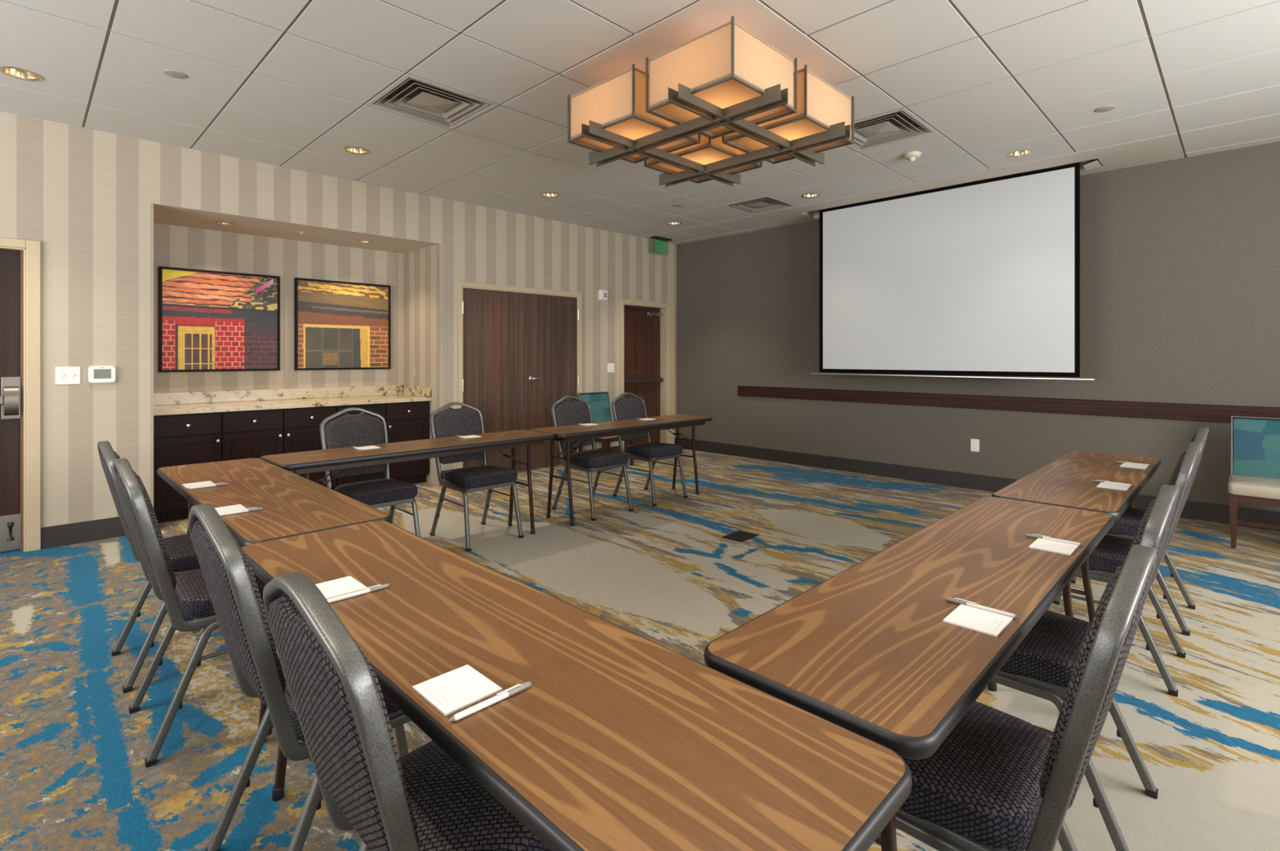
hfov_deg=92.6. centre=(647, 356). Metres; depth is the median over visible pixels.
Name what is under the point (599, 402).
chair
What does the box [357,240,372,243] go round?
recessed light
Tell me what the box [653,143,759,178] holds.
diffuser
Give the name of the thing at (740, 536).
floor outlet cover
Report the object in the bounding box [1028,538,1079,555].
notepad
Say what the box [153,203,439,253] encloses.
soffit
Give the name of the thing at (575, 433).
folding table
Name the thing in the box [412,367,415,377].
switch plate
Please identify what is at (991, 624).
notepad
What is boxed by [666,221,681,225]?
recessed light
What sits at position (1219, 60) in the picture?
ceiling
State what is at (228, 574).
banquet chair
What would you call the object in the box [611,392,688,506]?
banquet chair
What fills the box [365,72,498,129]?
ceiling vent
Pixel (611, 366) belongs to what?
light switch
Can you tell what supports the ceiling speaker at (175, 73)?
attached to the ceiling
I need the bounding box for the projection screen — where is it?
[809,162,1094,381]
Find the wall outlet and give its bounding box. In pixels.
[970,439,979,452]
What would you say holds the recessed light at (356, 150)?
in the ceiling
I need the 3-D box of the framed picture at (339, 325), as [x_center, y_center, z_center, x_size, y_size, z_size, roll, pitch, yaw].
[-3.117,-0.320,6.308,0.040,0.905,0.928,0,0,44]
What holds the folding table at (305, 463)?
on the floor
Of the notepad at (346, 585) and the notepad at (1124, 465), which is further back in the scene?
the notepad at (1124, 465)
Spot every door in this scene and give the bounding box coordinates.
[0,237,40,552]
[457,280,582,471]
[620,298,674,451]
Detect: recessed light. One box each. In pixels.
[0,66,44,81]
[215,221,234,225]
[343,146,369,154]
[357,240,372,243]
[541,192,559,197]
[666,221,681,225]
[801,192,820,198]
[1007,149,1034,157]
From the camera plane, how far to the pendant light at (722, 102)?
3.20 m
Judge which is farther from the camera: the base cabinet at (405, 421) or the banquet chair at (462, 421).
the base cabinet at (405, 421)
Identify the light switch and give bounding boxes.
[55,366,80,384]
[607,363,614,373]
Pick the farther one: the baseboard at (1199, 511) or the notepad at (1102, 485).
the baseboard at (1199, 511)
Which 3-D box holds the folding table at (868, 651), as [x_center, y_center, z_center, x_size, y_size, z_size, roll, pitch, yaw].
[0.907,0.938,1.728,0.444,0.720,1.882,0,0,44]
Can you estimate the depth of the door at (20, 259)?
4.07 m
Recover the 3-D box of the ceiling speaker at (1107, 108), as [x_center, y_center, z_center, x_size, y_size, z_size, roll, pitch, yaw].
[2.953,-1.599,3.947,0.110,0.006,0.110,0,0,44]
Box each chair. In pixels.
[97,440,270,693]
[113,457,266,768]
[187,503,410,850]
[262,572,551,850]
[320,407,420,537]
[429,402,524,551]
[551,395,633,521]
[575,391,634,471]
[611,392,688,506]
[875,545,1156,850]
[991,484,1178,850]
[1046,441,1201,697]
[1053,426,1208,636]
[1227,416,1279,548]
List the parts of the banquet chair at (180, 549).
backrest, leg, leg, frame, seat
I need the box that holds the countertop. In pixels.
[153,385,431,416]
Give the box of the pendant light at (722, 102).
[567,15,854,186]
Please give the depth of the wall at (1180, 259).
5.33 m
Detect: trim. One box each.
[737,386,1279,422]
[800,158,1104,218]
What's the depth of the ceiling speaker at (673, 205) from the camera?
6.44 m
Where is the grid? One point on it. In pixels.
(116, 2)
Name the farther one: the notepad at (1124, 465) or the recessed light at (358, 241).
the recessed light at (358, 241)
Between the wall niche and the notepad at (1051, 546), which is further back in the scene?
the wall niche
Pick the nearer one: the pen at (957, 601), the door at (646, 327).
the pen at (957, 601)
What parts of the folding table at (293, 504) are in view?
leg, leg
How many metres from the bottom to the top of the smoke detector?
0.060 m
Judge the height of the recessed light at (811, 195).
0.098 m
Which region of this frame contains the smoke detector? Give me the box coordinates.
[902,151,921,162]
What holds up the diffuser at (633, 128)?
attached to the pendant light at (722, 102)
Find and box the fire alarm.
[598,289,607,300]
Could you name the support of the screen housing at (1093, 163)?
attached to the ceiling
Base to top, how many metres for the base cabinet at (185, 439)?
0.842 m
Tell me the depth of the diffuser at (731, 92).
2.96 m
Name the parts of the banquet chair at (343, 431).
backrest, frame, seat, seat frame, leg, leg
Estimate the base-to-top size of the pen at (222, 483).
0.013 m
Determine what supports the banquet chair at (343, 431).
on the floor
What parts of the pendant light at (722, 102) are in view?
lamp shade, frame, lamp shade, frame, lamp shade, frame, lamp shade, frame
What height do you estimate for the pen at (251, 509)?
0.013 m
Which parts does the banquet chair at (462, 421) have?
leg, frame, backrest, leg, seat frame, seat, leg, leg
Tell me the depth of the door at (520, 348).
6.83 m
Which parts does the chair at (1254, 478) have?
leg, seat, backrest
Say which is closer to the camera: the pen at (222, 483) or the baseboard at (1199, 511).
the pen at (222, 483)
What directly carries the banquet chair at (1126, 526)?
on the floor
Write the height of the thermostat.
0.122 m
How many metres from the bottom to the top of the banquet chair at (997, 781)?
0.955 m
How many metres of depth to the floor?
2.73 m
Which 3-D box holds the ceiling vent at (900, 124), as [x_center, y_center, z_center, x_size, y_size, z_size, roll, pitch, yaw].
[1.645,-1.633,4.354,0.598,0.069,0.598,0,0,44]
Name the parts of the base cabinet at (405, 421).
drawer, door, drawer, door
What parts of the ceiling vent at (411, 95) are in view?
plate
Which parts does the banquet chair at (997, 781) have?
seat frame, leg, seat, leg, backrest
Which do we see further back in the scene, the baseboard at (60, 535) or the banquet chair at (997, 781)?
the baseboard at (60, 535)
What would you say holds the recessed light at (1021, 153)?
in the ceiling
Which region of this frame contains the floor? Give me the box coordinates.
[0,448,1279,850]
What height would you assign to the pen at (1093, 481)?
0.013 m
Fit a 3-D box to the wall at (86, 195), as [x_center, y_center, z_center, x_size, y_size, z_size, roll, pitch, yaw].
[-2.967,-0.177,5.374,0.140,2.950,9.538,0,0,44]
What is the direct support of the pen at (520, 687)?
on the folding table at (619, 740)
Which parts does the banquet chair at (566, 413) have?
leg, frame, backrest, leg, seat frame, leg, seat, leg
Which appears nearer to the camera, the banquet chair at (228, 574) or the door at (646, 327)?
the banquet chair at (228, 574)
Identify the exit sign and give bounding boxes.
[650,235,671,253]
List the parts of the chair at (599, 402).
leg, backrest, leg, seat, leg, leg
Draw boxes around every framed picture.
[158,266,279,372]
[294,277,391,370]
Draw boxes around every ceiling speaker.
[163,69,187,78]
[672,204,683,206]
[1094,105,1115,112]
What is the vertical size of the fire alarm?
0.128 m
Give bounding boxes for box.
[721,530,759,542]
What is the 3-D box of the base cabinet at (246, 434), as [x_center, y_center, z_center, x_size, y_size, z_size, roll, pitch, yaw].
[-3.399,0.877,5.554,0.690,0.842,0.887,0,0,44]
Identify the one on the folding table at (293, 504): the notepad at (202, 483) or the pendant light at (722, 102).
the notepad at (202, 483)
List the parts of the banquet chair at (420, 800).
frame, backrest, leg, seat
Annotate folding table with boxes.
[156,457,391,742]
[241,520,912,850]
[259,430,554,534]
[528,414,712,525]
[703,497,1115,850]
[991,451,1161,622]
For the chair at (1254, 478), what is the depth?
4.31 m
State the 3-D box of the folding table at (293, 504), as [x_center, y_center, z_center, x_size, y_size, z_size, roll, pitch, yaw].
[-1.736,0.938,2.704,1.855,0.720,0.464,0,0,44]
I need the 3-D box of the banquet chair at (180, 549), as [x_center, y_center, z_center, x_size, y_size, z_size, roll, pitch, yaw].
[-2.007,0.821,2.682,0.444,0.955,0.597,0,0,44]
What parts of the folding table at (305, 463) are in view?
leg, leg, leg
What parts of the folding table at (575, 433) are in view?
leg, leg, leg, leg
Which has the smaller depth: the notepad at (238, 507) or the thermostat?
the notepad at (238, 507)
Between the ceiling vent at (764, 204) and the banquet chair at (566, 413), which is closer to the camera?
the banquet chair at (566, 413)
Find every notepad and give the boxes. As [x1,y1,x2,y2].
[182,480,213,488]
[214,504,245,513]
[315,576,366,599]
[356,445,380,449]
[412,664,502,716]
[462,435,480,438]
[942,604,1013,637]
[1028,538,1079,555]
[1096,482,1130,490]
[1120,463,1148,469]
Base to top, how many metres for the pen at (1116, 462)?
0.013 m
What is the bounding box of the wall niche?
[150,203,440,506]
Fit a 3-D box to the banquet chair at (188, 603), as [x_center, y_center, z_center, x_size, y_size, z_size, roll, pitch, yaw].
[-1.571,0.821,2.255,0.444,0.955,0.597,0,0,44]
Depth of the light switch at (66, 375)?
4.22 m
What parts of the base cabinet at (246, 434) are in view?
drawer, door, drawer, door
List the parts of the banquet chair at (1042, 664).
seat frame, seat, leg, frame, leg, backrest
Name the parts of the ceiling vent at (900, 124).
plate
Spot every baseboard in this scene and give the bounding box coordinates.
[40,437,675,549]
[678,438,1279,531]
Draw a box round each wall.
[0,111,676,528]
[676,141,1279,511]
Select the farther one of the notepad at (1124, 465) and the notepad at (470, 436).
the notepad at (470, 436)
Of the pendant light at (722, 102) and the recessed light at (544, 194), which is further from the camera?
the recessed light at (544, 194)
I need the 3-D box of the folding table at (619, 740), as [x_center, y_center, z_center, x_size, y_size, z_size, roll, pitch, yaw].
[-0.431,0.938,1.368,1.871,0.720,0.450,0,0,44]
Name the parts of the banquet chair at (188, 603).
backrest, leg, leg, frame, seat, seat frame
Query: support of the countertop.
on the base cabinet at (185, 439)
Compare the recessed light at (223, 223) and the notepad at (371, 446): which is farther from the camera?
the recessed light at (223, 223)
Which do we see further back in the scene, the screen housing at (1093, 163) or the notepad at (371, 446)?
the screen housing at (1093, 163)
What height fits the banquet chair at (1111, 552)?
0.955 m
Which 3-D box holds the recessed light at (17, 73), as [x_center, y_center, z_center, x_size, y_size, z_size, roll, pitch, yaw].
[-3.543,-1.645,3.463,0.181,0.098,0.181,0,0,44]
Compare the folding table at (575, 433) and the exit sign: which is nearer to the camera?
the folding table at (575, 433)
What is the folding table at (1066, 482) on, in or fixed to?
on the floor
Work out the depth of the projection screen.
5.68 m
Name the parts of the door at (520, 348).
handle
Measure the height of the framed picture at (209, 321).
0.905 m
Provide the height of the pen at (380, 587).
0.013 m
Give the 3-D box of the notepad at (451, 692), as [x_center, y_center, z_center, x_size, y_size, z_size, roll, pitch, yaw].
[-0.330,0.576,1.060,0.118,0.004,0.106,0,0,44]
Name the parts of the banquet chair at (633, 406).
leg, frame, backrest, leg, leg, seat frame, seat, leg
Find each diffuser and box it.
[570,114,693,158]
[650,73,790,133]
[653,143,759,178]
[731,113,844,159]
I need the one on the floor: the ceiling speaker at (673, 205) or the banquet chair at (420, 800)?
the banquet chair at (420, 800)
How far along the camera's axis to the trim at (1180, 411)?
5.63 m
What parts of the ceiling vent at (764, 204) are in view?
plate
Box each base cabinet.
[153,412,221,523]
[221,405,336,490]
[333,400,428,489]
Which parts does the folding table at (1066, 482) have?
leg, leg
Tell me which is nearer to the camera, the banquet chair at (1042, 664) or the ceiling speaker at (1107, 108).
the banquet chair at (1042, 664)
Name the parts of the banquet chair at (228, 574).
backrest, leg, leg, seat, seat frame, leg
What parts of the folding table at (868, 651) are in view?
leg, leg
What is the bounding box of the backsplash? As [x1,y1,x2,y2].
[153,385,401,405]
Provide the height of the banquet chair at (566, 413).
0.955 m
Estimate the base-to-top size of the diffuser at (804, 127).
0.002 m
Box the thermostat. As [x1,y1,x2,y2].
[88,365,115,383]
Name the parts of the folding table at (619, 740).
leg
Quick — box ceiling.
[0,0,1279,244]
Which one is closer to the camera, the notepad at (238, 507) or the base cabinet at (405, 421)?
the notepad at (238, 507)
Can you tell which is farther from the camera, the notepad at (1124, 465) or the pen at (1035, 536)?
the notepad at (1124, 465)
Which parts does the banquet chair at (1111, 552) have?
seat frame, seat, frame, leg, leg, backrest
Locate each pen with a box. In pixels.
[186,482,227,489]
[218,506,262,516]
[326,583,388,603]
[447,681,531,721]
[945,596,1020,618]
[1026,533,1084,546]
[1092,480,1133,486]
[1115,461,1151,466]
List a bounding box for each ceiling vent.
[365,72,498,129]
[719,195,799,215]
[845,106,937,151]
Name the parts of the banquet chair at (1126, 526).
leg, leg, seat, frame, leg, leg, backrest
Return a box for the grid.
[81,0,1186,212]

